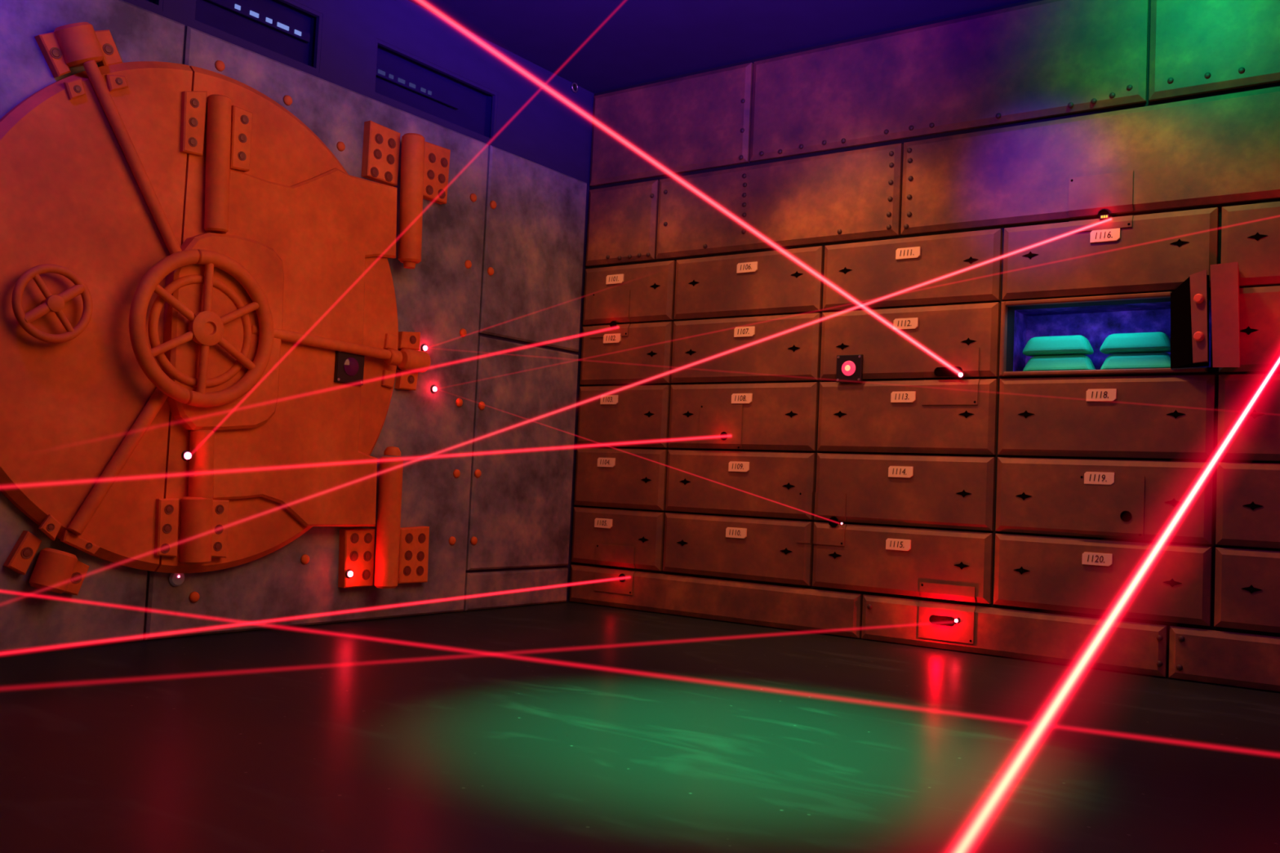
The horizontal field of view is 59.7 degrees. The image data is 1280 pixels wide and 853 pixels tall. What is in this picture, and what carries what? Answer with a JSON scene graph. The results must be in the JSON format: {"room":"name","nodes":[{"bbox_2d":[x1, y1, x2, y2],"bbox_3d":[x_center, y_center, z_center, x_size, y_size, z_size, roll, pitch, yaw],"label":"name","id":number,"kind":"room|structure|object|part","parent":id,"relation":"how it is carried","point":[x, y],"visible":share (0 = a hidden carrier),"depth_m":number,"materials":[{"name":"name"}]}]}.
{"room":"bank vault","nodes":[
{"label":"bank vault","id":0,"kind":"room"},
{"bbox_2d":[6,0,594,653],"bbox_3d":[-2.664,-0.816,4.489,0.120,3.450,7.600,0,-4,36],"label":"wall","id":1,"kind":"structure","parent":0,"point":[540,120],"depth_m":6.48,"materials":[{"name":"grey metal"}]},
{"bbox_2d":[0,490,147,653],"bbox_3d":[-2.406,0.606,4.735,0.030,0.651,0.653,0,-4,36],"label":"wall plate","id":2,"kind":"object","parent":1,"relation":"attached to","point":[106,605],"depth_m":4.69,"materials":[{"name":"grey metal"}]},
{"bbox_2d":[3,530,88,595],"bbox_3d":[-2.418,0.568,4.589,0.144,0.273,0.334,0,-4,36],"label":"clamp","id":3,"kind":"object","parent":2,"relation":"attached to","point":[55,571],"visible":1,"depth_m":4.54,"materials":[{"name":"orange metal"}]},
{"bbox_3d":[-2.507,0.513,4.530,0.045,0.178,0.129,0,-4,36],"label":"plate","id":4,"kind":"part","parent":3,"relation":"part of","materials":[{"name":"orange paint"}]},
{"bbox_2d":[28,547,77,593],"bbox_3d":[-2.416,0.594,4.592,0.144,0.190,0.178,0,-4,36],"label":"socket","id":5,"kind":"object","parent":3,"relation":"attached to","point":[55,571],"depth_m":4.54,"materials":[{"name":"orange paint"}]},
{"bbox_3d":[-2.387,0.632,4.697,0.045,0.159,0.114,0,-4,36],"label":"plate","id":6,"kind":"part","parent":3,"relation":"part of","materials":[{"name":"orange paint"}]},
{"bbox_2d":[0,0,185,119],"bbox_3d":[-2.349,-1.540,4.789,0.030,0.664,0.794,0,-4,36],"label":"wall plate","id":7,"kind":"object","parent":1,"relation":"attached to","point":[138,33],"depth_m":4.66,"materials":[{"name":"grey metal"}]},
{"bbox_2d":[135,0,163,10],"bbox_3d":[-2.607,-2.094,4.483,0.032,0.315,1.480,0,-4,36],"label":"window","id":8,"kind":"structure","parent":1,"relation":"in","point":[159,3],"depth_m":5.04,"materials":[{"name":"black glass"}]},
{"bbox_2d":[191,0,322,73],"bbox_3d":[-1.879,-2.008,5.489,0.032,0.315,0.730,0,-4,36],"label":"window","id":9,"kind":"structure","parent":1,"relation":"in","point":[319,15],"depth_m":5.65,"materials":[{"name":"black glass"}]},
{"bbox_2d":[207,0,310,42],"bbox_3d":[-1.911,-2.038,5.515,0.020,0.044,0.670,0,-4,36],"label":"led strip","id":10,"kind":"object","parent":1,"relation":"attached to","point":[233,6],"visible":1,"depth_m":5.56,"materials":[{"name":"blue paint"}]},
{"bbox_2d":[143,26,488,639],"bbox_3d":[-1.562,-0.377,5.872,0.049,2.811,1.999,0,-4,36],"label":"wall plate","id":11,"kind":"object","parent":1,"relation":"attached to","point":[295,584],"visible":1,"depth_m":6.21,"materials":[{"name":"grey metal"}]},
{"bbox_2d":[168,573,184,586],"bbox_3d":[-2.113,0.693,5.094,0.024,0.076,0.076,0,-4,36],"label":"reflector","id":12,"kind":"object","parent":11,"relation":"attached to","point":[175,579],"visible":0.92,"depth_m":5.08,"materials":[{"name":"silver metal"}]},
{"bbox_2d":[0,59,402,573],"bbox_3d":[-1.947,-0.489,5.130,0.235,2.330,2.330,0,-4,36],"label":"door","id":13,"kind":"structure","parent":11,"relation":"attached to","point":[186,264],"depth_m":4.99,"materials":[{"name":"orange paint"}]},
{"bbox_2d":[34,22,122,78],"bbox_3d":[-2.333,-1.578,4.683,0.156,0.269,0.356,0,-4,36],"label":"clamp","id":14,"kind":"object","parent":13,"relation":"attached to","point":[71,45],"visible":0.98,"depth_m":4.61,"materials":[{"name":"orange metal"}]},
{"bbox_3d":[-2.429,-1.542,4.614,0.045,0.180,0.139,0,-4,36],"label":"plate","id":15,"kind":"part","parent":14,"relation":"part of","materials":[{"name":"orange paint"}]},
{"bbox_2d":[53,22,103,67],"bbox_3d":[-2.347,-1.596,4.663,0.156,0.196,0.197,0,-4,36],"label":"socket","id":16,"kind":"object","parent":14,"relation":"attached to","point":[75,44],"depth_m":4.61,"materials":[{"name":"orange paint"}]},
{"bbox_3d":[-2.301,-1.623,4.790,0.045,0.165,0.150,0,-4,36],"label":"plate","id":17,"kind":"part","parent":14,"relation":"part of","materials":[{"name":"orange paint"}]},
{"bbox_3d":[-2.107,0.451,4.967,0.032,0.263,0.105,0,-4,36],"label":"bolt plate","id":18,"kind":"part","parent":13,"relation":"part of","materials":[{"name":"orange paint"}]},
{"bbox_3d":[-2.028,-1.386,5.056,0.032,0.306,0.110,0,-4,36],"label":"bolt plate","id":19,"kind":"part","parent":13,"relation":"part of","materials":[{"name":"orange paint"}]},
{"bbox_3d":[-1.961,0.473,5.155,0.049,0.268,0.106,0,-4,36],"label":"bolt plate","id":20,"kind":"part","parent":13,"relation":"part of","materials":[{"name":"orange paint"}]},
{"bbox_3d":[-1.922,-0.432,5.170,0.081,0.917,0.582,0,-4,36],"label":"wheel mounting plate","id":21,"kind":"part","parent":13,"relation":"part of","materials":[{"name":"orange paint"}]},
{"bbox_3d":[-1.885,-1.346,5.238,0.052,0.294,0.107,0,-4,36],"label":"bolt plate","id":22,"kind":"part","parent":13,"relation":"part of","materials":[{"name":"orange paint"}]},
{"bbox_2d":[333,350,364,385],"bbox_3d":[-1.490,-0.308,5.744,0.036,0.176,0.176,0,-4,36],"label":"receiver","id":23,"kind":"object","parent":13,"relation":"attached to","point":[348,367],"visible":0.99,"depth_m":5.72,"materials":[{"name":"black plastic"}]},
{"bbox_2d":[345,569,352,577],"bbox_3d":[-1.514,0.771,5.827,0.025,0.045,0.045,0,-4,36],"label":"laser emitter","id":24,"kind":"object","parent":11,"relation":"attached to","point":[348,574],"visible":1,"depth_m":5.82,"materials":[{"name":"black plastic"}]},
{"bbox_2d":[337,446,429,588],"bbox_3d":[-1.325,0.488,6.044,0.182,0.755,0.601,0,-4,36],"label":"vault hinge","id":25,"kind":"object","parent":11,"relation":"attached to","point":[402,553],"visible":1,"depth_m":5.92,"materials":[{"name":"orange paint"}]},
{"bbox_3d":[-1.502,0.697,5.911,0.055,0.305,0.207,0,-4,36],"label":"plate","id":26,"kind":"part","parent":25,"relation":"part of","materials":[{"name":"orange paint"}]},
{"bbox_3d":[-1.275,0.715,6.223,0.055,0.313,0.223,0,-4,36],"label":"plate","id":27,"kind":"part","parent":25,"relation":"part of","materials":[{"name":"orange paint"}]},
{"bbox_2d":[360,120,450,268],"bbox_3d":[-1.247,-1.235,6.133,0.182,0.756,0.590,0,-4,36],"label":"vault hinge","id":28,"kind":"object","parent":11,"relation":"attached to","point":[424,166],"visible":1,"depth_m":6.04,"materials":[{"name":"orange paint"}]},
{"bbox_3d":[-1.398,-1.474,6.029,0.055,0.300,0.212,0,-4,36],"label":"plate","id":29,"kind":"part","parent":28,"relation":"part of","materials":[{"name":"orange paint"}]},
{"bbox_3d":[-1.177,-1.442,6.335,0.055,0.315,0.209,0,-4,36],"label":"plate","id":30,"kind":"part","parent":28,"relation":"part of","materials":[{"name":"orange paint"}]},
{"bbox_2d":[394,331,431,390],"bbox_3d":[-1.257,-0.369,6.173,0.130,0.330,0.171,0,-4,36],"label":"clamp","id":31,"kind":"object","parent":11,"relation":"attached to","point":[415,361],"visible":0.95,"depth_m":6.15,"materials":[{"name":"orange metal"}]},
{"bbox_3d":[-1.295,-0.260,6.194,0.045,0.110,0.133,0,-4,36],"label":"plate","id":32,"kind":"part","parent":31,"relation":"part of","materials":[{"name":"orange paint"}]},
{"bbox_3d":[-1.287,-0.480,6.202,0.045,0.108,0.141,0,-4,36],"label":"plate","id":33,"kind":"part","parent":31,"relation":"part of","materials":[{"name":"orange paint"}]},
{"bbox_2d":[397,348,431,372],"bbox_3d":[-1.253,-0.365,6.170,0.120,0.122,0.171,0,-4,36],"label":"socket","id":34,"kind":"object","parent":31,"relation":"attached to","point":[414,360],"depth_m":6.12,"materials":[{"name":"orange paint"}]},
{"bbox_2d":[421,344,427,351],"bbox_3d":[-1.217,-0.444,6.317,0.024,0.042,0.042,0,-4,36],"label":"laser emitter","id":35,"kind":"object","parent":11,"relation":"attached to","point":[424,348],"visible":0.94,"depth_m":6.31,"materials":[{"name":"white plastic"}]},
{"bbox_2d":[431,385,436,392],"bbox_3d":[-1.174,-0.214,6.379,0.024,0.042,0.042,0,-4,36],"label":"laser emitter","id":36,"kind":"object","parent":11,"relation":"attached to","point":[433,388],"visible":1,"depth_m":6.37,"materials":[{"name":"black plastic"}]},
{"bbox_2d":[376,66,458,109],"bbox_3d":[-1.284,-1.941,6.383,0.020,0.044,0.680,0,-4,36],"label":"led strip","id":37,"kind":"object","parent":1,"relation":"attached to","point":[380,73],"visible":0.95,"depth_m":6.38,"materials":[{"name":"blue paint"}]},
{"bbox_2d":[372,37,497,143],"bbox_3d":[-1.177,-1.925,6.459,0.032,0.315,0.970,0,-4,36],"label":"window","id":38,"kind":"structure","parent":1,"relation":"in","point":[495,95],"depth_m":6.45,"materials":[{"name":"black glass"}]},
{"bbox_2d":[463,568,568,610],"bbox_3d":[-0.760,1.017,7.010,0.030,0.222,0.937,0,-4,36],"label":"wall plate","id":39,"kind":"object","parent":1,"relation":"attached to","point":[506,588],"visible":1,"depth_m":6.96,"materials":[{"name":"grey metal"}]},
{"bbox_2d":[466,336,578,570],"bbox_3d":[-0.715,0.188,7.047,0.049,1.404,0.938,0,-4,36],"label":"wall plate","id":40,"kind":"object","parent":1,"relation":"attached to","point":[525,404],"visible":1,"depth_m":6.99,"materials":[{"name":"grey metal"}]},
{"bbox_2d":[478,145,586,351],"bbox_3d":[-0.656,-1.105,7.115,0.049,1.147,0.937,0,-4,36],"label":"wall plate","id":41,"kind":"object","parent":1,"relation":"attached to","point":[535,220],"visible":1,"depth_m":7.07,"materials":[{"name":"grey metal"}]},
{"bbox_2d":[570,82,578,92],"bbox_3d":[-0.437,-2.260,7.430,0.018,0.068,0.068,0,-4,36],"label":"sprinkler","id":42,"kind":"object","parent":1,"relation":"attached to","point":[574,86],"visible":1,"depth_m":7.43,"materials":[{"name":"metal"}]},
{"bbox_2d":[0,601,1279,852],"bbox_3d":[0.029,0.997,2.756,6.900,0.100,8.200,0,-4,36],"label":"floor","id":43,"kind":"structure","parent":0,"point":[566,726],"depth_m":3.45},
{"bbox_2d":[408,0,1027,93],"bbox_3d":[0.192,-2.545,2.941,6.900,0.100,8.200,0,-4,36],"label":"ceiling","id":44,"kind":"structure","parent":0,"point":[597,46],"depth_m":6.45,"materials":[{"name":"blue paint"}]},
{"bbox_2d":[568,0,1279,692],"bbox_3d":[2.193,-0.529,5.725,6.900,3.450,0.120,0,-4,36],"label":"wall","id":45,"kind":"structure","parent":0,"point":[1011,310],"depth_m":5.89,"materials":[{"name":"brown metal"}]},
{"bbox_2d":[590,289,630,337],"bbox_3d":[-0.193,-0.740,7.346,0.311,0.301,0.031,0,-4,36],"label":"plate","id":46,"kind":"object","parent":45,"relation":"attached to","point":[612,308],"visible":1,"depth_m":7.33,"materials":[{"name":"brown metal"}]},
{"bbox_2d":[593,543,635,595],"bbox_3d":[-0.163,0.918,7.183,0.308,0.304,0.031,0,-4,36],"label":"port","id":47,"kind":"object","parent":45,"relation":"attached to","point":[606,580],"visible":1,"depth_m":7.17,"materials":[{"name":"brown metal"}]},
{"bbox_2d":[571,506,665,570],"bbox_3d":[-0.158,0.721,7.212,0.722,0.365,0.056,0,-4,36],"label":"drawer","id":48,"kind":"object","parent":45,"relation":"attached to","point":[644,531],"visible":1,"depth_m":7.17,"materials":[{"name":"brown metal"}]},
{"bbox_2d":[573,447,667,510],"bbox_3d":[-0.141,0.335,7.232,0.722,0.383,0.056,0,-4,36],"label":"drawer","id":49,"kind":"object","parent":45,"relation":"attached to","point":[614,477],"visible":1,"depth_m":7.20,"materials":[{"name":"brown metal"}]},
{"bbox_2d":[585,179,659,266],"bbox_3d":[-0.127,-1.340,7.365,0.566,0.519,0.054,0,-4,36],"label":"plate","id":50,"kind":"object","parent":45,"relation":"attached to","point":[623,220],"visible":1,"depth_m":7.33,"materials":[{"name":"orange metal"}]},
{"bbox_2d":[577,385,671,448],"bbox_3d":[-0.122,-0.068,7.253,0.722,0.397,0.056,0,-4,36],"label":"drawer","id":51,"kind":"object","parent":45,"relation":"attached to","point":[629,415],"visible":1,"depth_m":7.22,"materials":[{"name":"brown metal"}]},
{"bbox_2d":[579,321,673,385],"bbox_3d":[-0.103,-0.473,7.274,0.722,0.391,0.056,0,-4,36],"label":"drawer","id":52,"kind":"object","parent":45,"relation":"attached to","point":[644,356],"visible":1,"depth_m":7.22,"materials":[{"name":"brown metal"}]},
{"bbox_2d":[582,260,676,325],"bbox_3d":[-0.085,-0.871,7.295,0.722,0.379,0.056,0,-4,36],"label":"drawer","id":53,"kind":"object","parent":45,"relation":"attached to","point":[651,286],"visible":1,"depth_m":7.21,"materials":[{"name":"brown metal"}]},
{"bbox_2d":[589,62,753,186],"bbox_3d":[0.171,-1.934,7.199,1.236,0.619,0.054,0,-4,36],"label":"plate","id":54,"kind":"object","parent":45,"relation":"attached to","point":[699,122],"visible":1,"depth_m":7.15,"materials":[{"name":"orange metal"}]},
{"bbox_2d":[568,564,862,638],"bbox_3d":[0.380,1.047,6.801,2.080,0.241,0.044,0,-4,36],"label":"plate","id":55,"kind":"object","parent":45,"relation":"attached to","point":[808,610],"visible":1,"depth_m":6.65,"materials":[{"name":"orange metal"}]},
{"bbox_2d":[697,404,742,448],"bbox_3d":[0.493,0.000,6.787,0.302,0.270,0.031,0,-4,36],"label":"port","id":56,"kind":"object","parent":45,"relation":"attached to","point":[720,425],"visible":1,"depth_m":6.78,"materials":[{"name":"brown metal"}]},
{"bbox_2d":[662,512,813,586],"bbox_3d":[0.562,0.727,6.690,1.022,0.365,0.056,0,-4,36],"label":"drawer","id":57,"kind":"object","parent":45,"relation":"attached to","point":[761,549],"visible":1,"depth_m":6.66,"materials":[{"name":"brown metal"}]},
{"bbox_2d":[665,449,816,519],"bbox_3d":[0.580,0.340,6.710,1.022,0.383,0.056,0,-4,36],"label":"drawer","id":58,"kind":"object","parent":45,"relation":"attached to","point":[746,483],"visible":1,"depth_m":6.68,"materials":[{"name":"brown metal"}]},
{"bbox_2d":[667,382,818,451],"bbox_3d":[0.599,-0.062,6.731,1.022,0.397,0.056,0,-4,36],"label":"drawer","id":59,"kind":"object","parent":45,"relation":"attached to","point":[780,416],"visible":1,"depth_m":6.63,"materials":[{"name":"brown metal"}]},
{"bbox_2d":[671,312,821,383],"bbox_3d":[0.617,-0.468,6.752,1.022,0.391,0.056,0,-4,36],"label":"drawer","id":60,"kind":"object","parent":45,"relation":"attached to","point":[775,348],"visible":1,"depth_m":6.71,"materials":[{"name":"brown metal"}]},
{"bbox_2d":[673,245,824,319],"bbox_3d":[0.635,-0.865,6.773,1.022,0.379,0.056,0,-4,36],"label":"drawer","id":61,"kind":"object","parent":45,"relation":"attached to","point":[788,281],"visible":1,"depth_m":6.73,"materials":[{"name":"brown metal"}]},
{"bbox_2d":[656,142,902,259],"bbox_3d":[0.781,-1.333,6.707,1.650,0.519,0.054,0,-4,36],"label":"plate","id":62,"kind":"object","parent":45,"relation":"attached to","point":[851,195],"visible":1,"depth_m":6.63,"materials":[{"name":"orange metal"}]},
{"bbox_2d":[796,491,846,546],"bbox_3d":[1.035,0.523,6.350,0.298,0.295,0.031,0,-4,36],"label":"port","id":63,"kind":"object","parent":45,"relation":"attached to","point":[830,507],"visible":1,"depth_m":6.33,"materials":[{"name":"brown metal"}]},
{"bbox_2d":[835,354,862,382],"bbox_3d":[1.178,-0.329,6.290,0.154,0.154,0.038,0,-4,36],"label":"receiver","id":64,"kind":"object","parent":45,"relation":"attached to","point":[849,367],"visible":1,"depth_m":6.28,"materials":[{"name":"black plastic"}]},
{"bbox_2d":[812,522,993,604],"bbox_3d":[1.405,0.733,6.080,1.022,0.365,0.056,0,-4,36],"label":"drawer","id":65,"kind":"object","parent":45,"relation":"attached to","point":[891,560],"visible":1,"depth_m":6.04,"materials":[{"name":"brown metal"}]},
{"bbox_2d":[815,453,995,530],"bbox_3d":[1.422,0.347,6.100,1.022,0.383,0.056,0,-4,36],"label":"drawer","id":66,"kind":"object","parent":45,"relation":"attached to","point":[957,492],"visible":1,"depth_m":6.04,"materials":[{"name":"brown metal"}]},
{"bbox_2d":[817,378,998,454],"bbox_3d":[1.441,-0.055,6.121,1.022,0.397,0.056,0,-4,36],"label":"drawer","id":67,"kind":"object","parent":45,"relation":"attached to","point":[864,416],"visible":1,"depth_m":6.11,"materials":[{"name":"brown metal"}]},
{"bbox_2d":[819,302,999,380],"bbox_3d":[1.459,-0.461,6.142,1.022,0.391,0.056,0,-4,36],"label":"drawer","id":68,"kind":"object","parent":45,"relation":"attached to","point":[891,343],"visible":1,"depth_m":6.12,"materials":[{"name":"brown metal"}]},
{"bbox_2d":[822,228,1002,311],"bbox_3d":[1.478,-0.858,6.163,1.022,0.379,0.056,0,-4,36],"label":"drawer","id":69,"kind":"object","parent":45,"relation":"attached to","point":[964,267],"visible":1,"depth_m":6.12,"materials":[{"name":"brown metal"}]},
{"bbox_2d":[749,0,1149,162],"bbox_3d":[1.594,-1.923,6.169,2.250,0.619,0.054,0,-4,36],"label":"plate","id":70,"kind":"object","parent":45,"relation":"attached to","point":[1044,58],"visible":1,"depth_m":6.06,"materials":[{"name":"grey metal"}]},
{"bbox_2d":[921,347,979,404],"bbox_3d":[1.662,-0.266,5.963,0.305,0.302,0.031,0,-4,36],"label":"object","id":71,"kind":"object","parent":45,"relation":"attached to","point":[939,362],"visible":1,"depth_m":5.95,"materials":[{"name":"brown metal"}]},
{"bbox_2d":[957,371,964,378],"bbox_3d":[1.699,-0.274,5.908,0.036,0.036,0.022,0,-4,36],"label":"laser emitter","id":72,"kind":"object","parent":71,"relation":"attached to","point":[961,375],"visible":1,"depth_m":5.90,"materials":[{"name":"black plastic"}]},
{"bbox_2d":[861,594,1167,677],"bbox_3d":[1.858,1.058,5.724,1.550,0.241,0.054,0,-4,36],"label":"plate","id":73,"kind":"object","parent":45,"relation":"attached to","point":[1128,646],"visible":1,"depth_m":5.59,"materials":[{"name":"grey metal"}]},
{"bbox_2d":[918,582,976,644],"bbox_3d":[1.620,0.982,5.887,0.299,0.293,0.031,0,-4,36],"label":"port","id":74,"kind":"object","parent":73,"relation":"attached to","point":[935,620],"visible":1,"depth_m":5.88,"materials":[{"name":"brown metal"}]},
{"bbox_2d":[954,617,959,622],"bbox_3d":[1.655,1.016,5.832,0.027,0.027,0.019,0,-4,36],"label":"laser emitter","id":75,"kind":"object","parent":74,"relation":"attached to","point":[956,620],"visible":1,"depth_m":5.83,"materials":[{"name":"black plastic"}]},
{"bbox_2d":[900,86,1279,235],"bbox_3d":[2.538,-1.318,5.434,2.660,0.519,0.054,0,-4,36],"label":"plate","id":76,"kind":"object","parent":45,"relation":"attached to","point":[1222,148],"visible":1,"depth_m":5.59,"materials":[{"name":"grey metal"}]},
{"bbox_2d":[1067,170,1133,232],"bbox_3d":[2.302,-1.120,5.573,0.304,0.280,0.031,0,-4,36],"label":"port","id":77,"kind":"object","parent":76,"relation":"attached to","point":[1101,194],"visible":1,"depth_m":5.56,"materials":[{"name":"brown metal"}]},
{"bbox_2d":[1100,214,1109,218],"bbox_3d":[2.310,-1.043,5.544,0.040,0.016,0.011,0,-4,36],"label":"laser emitter","id":78,"kind":"object","parent":77,"relation":"attached to","point":[1104,216],"visible":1,"depth_m":5.54,"materials":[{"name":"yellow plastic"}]},
{"bbox_2d":[993,533,1212,626],"bbox_3d":[2.241,0.740,5.474,1.008,0.365,0.056,0,-4,36],"label":"drawer","id":79,"kind":"object","parent":45,"relation":"attached to","point":[1158,582],"visible":1,"depth_m":5.43,"materials":[{"name":"brown metal"}]},
{"bbox_2d":[995,457,1213,544],"bbox_3d":[2.259,0.354,5.494,1.008,0.383,0.056,0,-4,36],"label":"drawer","id":80,"kind":"object","parent":45,"relation":"attached to","point":[1037,495],"visible":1,"depth_m":5.49,"materials":[{"name":"brown metal"}]},
{"bbox_2d":[997,374,1215,459],"bbox_3d":[2.277,-0.048,5.515,1.008,0.397,0.056,0,-4,36],"label":"drawer","id":81,"kind":"object","parent":45,"relation":"attached to","point":[1157,416],"visible":1,"depth_m":5.47,"materials":[{"name":"brown metal"}]},
{"bbox_2d":[1002,207,1218,300],"bbox_3d":[2.314,-0.851,5.556,1.008,0.379,0.056,0,-4,36],"label":"drawer","id":82,"kind":"object","parent":45,"relation":"attached to","point":[1160,251],"visible":0.98,"depth_m":5.52,"materials":[{"name":"brown metal"}]},
{"bbox_2d":[1077,474,1144,537],"bbox_3d":[2.301,0.386,5.445,0.303,0.296,0.031,0,-4,36],"label":"plate","id":83,"kind":"object","parent":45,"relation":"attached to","point":[1117,508],"visible":1,"depth_m":5.43,"materials":[{"name":"brown metal"}]},
{"bbox_2d":[999,262,1239,377],"bbox_3d":[2.417,-0.493,5.597,1.132,0.487,0.520,0,-4,36],"label":"box","id":84,"kind":"object","parent":45,"relation":"attached to","point":[1188,320],"visible":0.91,"depth_m":5.49,"materials":[{"name":"brown metal"}]},
{"bbox_2d":[1022,354,1095,371],"bbox_3d":[2.195,-0.323,5.837,0.356,0.098,0.116,0,-4,36],"label":"bar","id":85,"kind":"object","parent":84,"relation":"in","point":[1054,362],"visible":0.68,"depth_m":5.79,"materials":[{"name":"teal metal"}]},
{"bbox_2d":[1022,335,1093,356],"bbox_3d":[2.191,-0.425,5.848,0.346,0.098,0.116,0,-4,36],"label":"bar","id":86,"kind":"object","parent":85,"relation":"on","point":[1061,344],"visible":1,"depth_m":5.80,"materials":[{"name":"teal metal"}]},
{"bbox_3d":[2.287,-0.454,5.549,0.978,0.391,0.045,0,-4,36],"label":"frame","id":87,"kind":"part","parent":84,"relation":"part of","materials":[{"name":"brown metal"}]},
{"bbox_3d":[2.507,-0.432,5.828,0.964,0.342,0.010,0,-4,36],"label":"panel","id":88,"kind":"part","parent":84,"relation":"part of","materials":[{"name":"blue metal"}]},
{"bbox_2d":[1100,351,1170,369],"bbox_3d":[2.510,-0.321,5.608,0.356,0.098,0.116,0,-4,36],"label":"bar","id":89,"kind":"object","parent":84,"relation":"in","point":[1135,360],"visible":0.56,"depth_m":5.57,"materials":[{"name":"teal metal"}]},
{"bbox_2d":[1099,332,1170,354],"bbox_3d":[2.505,-0.422,5.620,0.341,0.098,0.116,0,-4,36],"label":"bar","id":90,"kind":"object","parent":89,"relation":"on","point":[1144,342],"visible":0.88,"depth_m":5.58,"materials":[{"name":"teal metal"}]},
{"bbox_3d":[2.701,-0.505,5.145,0.141,0.484,0.120,0,-4,36],"label":"door","id":91,"kind":"part","parent":84,"relation":"part of","materials":[{"name":"red metal"}]},
{"bbox_2d":[1148,0,1279,101],"bbox_3d":[3.079,-1.911,5.093,1.390,0.619,0.054,0,-4,36],"label":"plate","id":92,"kind":"object","parent":45,"relation":"attached to","point":[1197,46],"visible":1,"depth_m":5.32,"materials":[{"name":"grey metal"}]},
{"bbox_2d":[1168,626,1279,691],"bbox_3d":[3.001,1.068,4.895,1.246,0.241,0.054,0,-4,36],"label":"plate","id":93,"kind":"object","parent":45,"relation":"attached to","point":[1242,660],"visible":1,"depth_m":5.11,"materials":[{"name":"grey metal"}]},
{"bbox_2d":[1213,546,1279,633],"bbox_3d":[3.093,0.747,4.861,1.054,0.365,0.048,0,-4,36],"label":"drawer","id":94,"kind":"object","parent":45,"relation":"attached to","point":[1247,581],"visible":1,"depth_m":5.07,"materials":[{"name":"brown metal"}]},
{"bbox_2d":[1215,462,1279,548],"bbox_3d":[3.111,0.361,4.881,1.054,0.383,0.048,0,-4,36],"label":"drawer","id":95,"kind":"object","parent":45,"relation":"attached to","point":[1248,494],"visible":1,"depth_m":5.10,"materials":[{"name":"brown metal"}]},
{"bbox_2d":[1217,373,1279,461],"bbox_3d":[3.129,-0.041,4.902,1.054,0.397,0.048,0,-4,36],"label":"drawer","id":96,"kind":"object","parent":45,"relation":"attached to","point":[1249,404],"visible":1,"depth_m":5.12,"materials":[{"name":"brown metal"}]},
{"bbox_2d":[1218,285,1279,372],"bbox_3d":[3.148,-0.447,4.923,1.054,0.391,0.048,0,-4,36],"label":"drawer","id":97,"kind":"object","parent":45,"relation":"attached to","point":[1259,307],"visible":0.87,"depth_m":5.12,"materials":[{"name":"brown metal"}]},
{"bbox_2d":[1221,201,1279,286],"bbox_3d":[3.166,-0.844,4.944,1.054,0.379,0.048,0,-4,36],"label":"drawer","id":98,"kind":"object","parent":45,"relation":"attached to","point":[1251,233],"visible":0.96,"depth_m":5.16,"materials":[{"name":"brown metal"}]},
{"label":"beam","id":99,"kind":"structure","parent":0,"visible":0},
{"bbox_2d":[181,450,191,461],"bbox_3d":[-2.001,0.129,4.934,0.026,0.048,0.048,0,-4,36],"label":"laser emitter","id":100,"kind":"object","parent":99,"relation":"attached to","point":[186,455],"visible":1,"depth_m":4.93,"materials":[{"name":"black plastic"}]}
]}

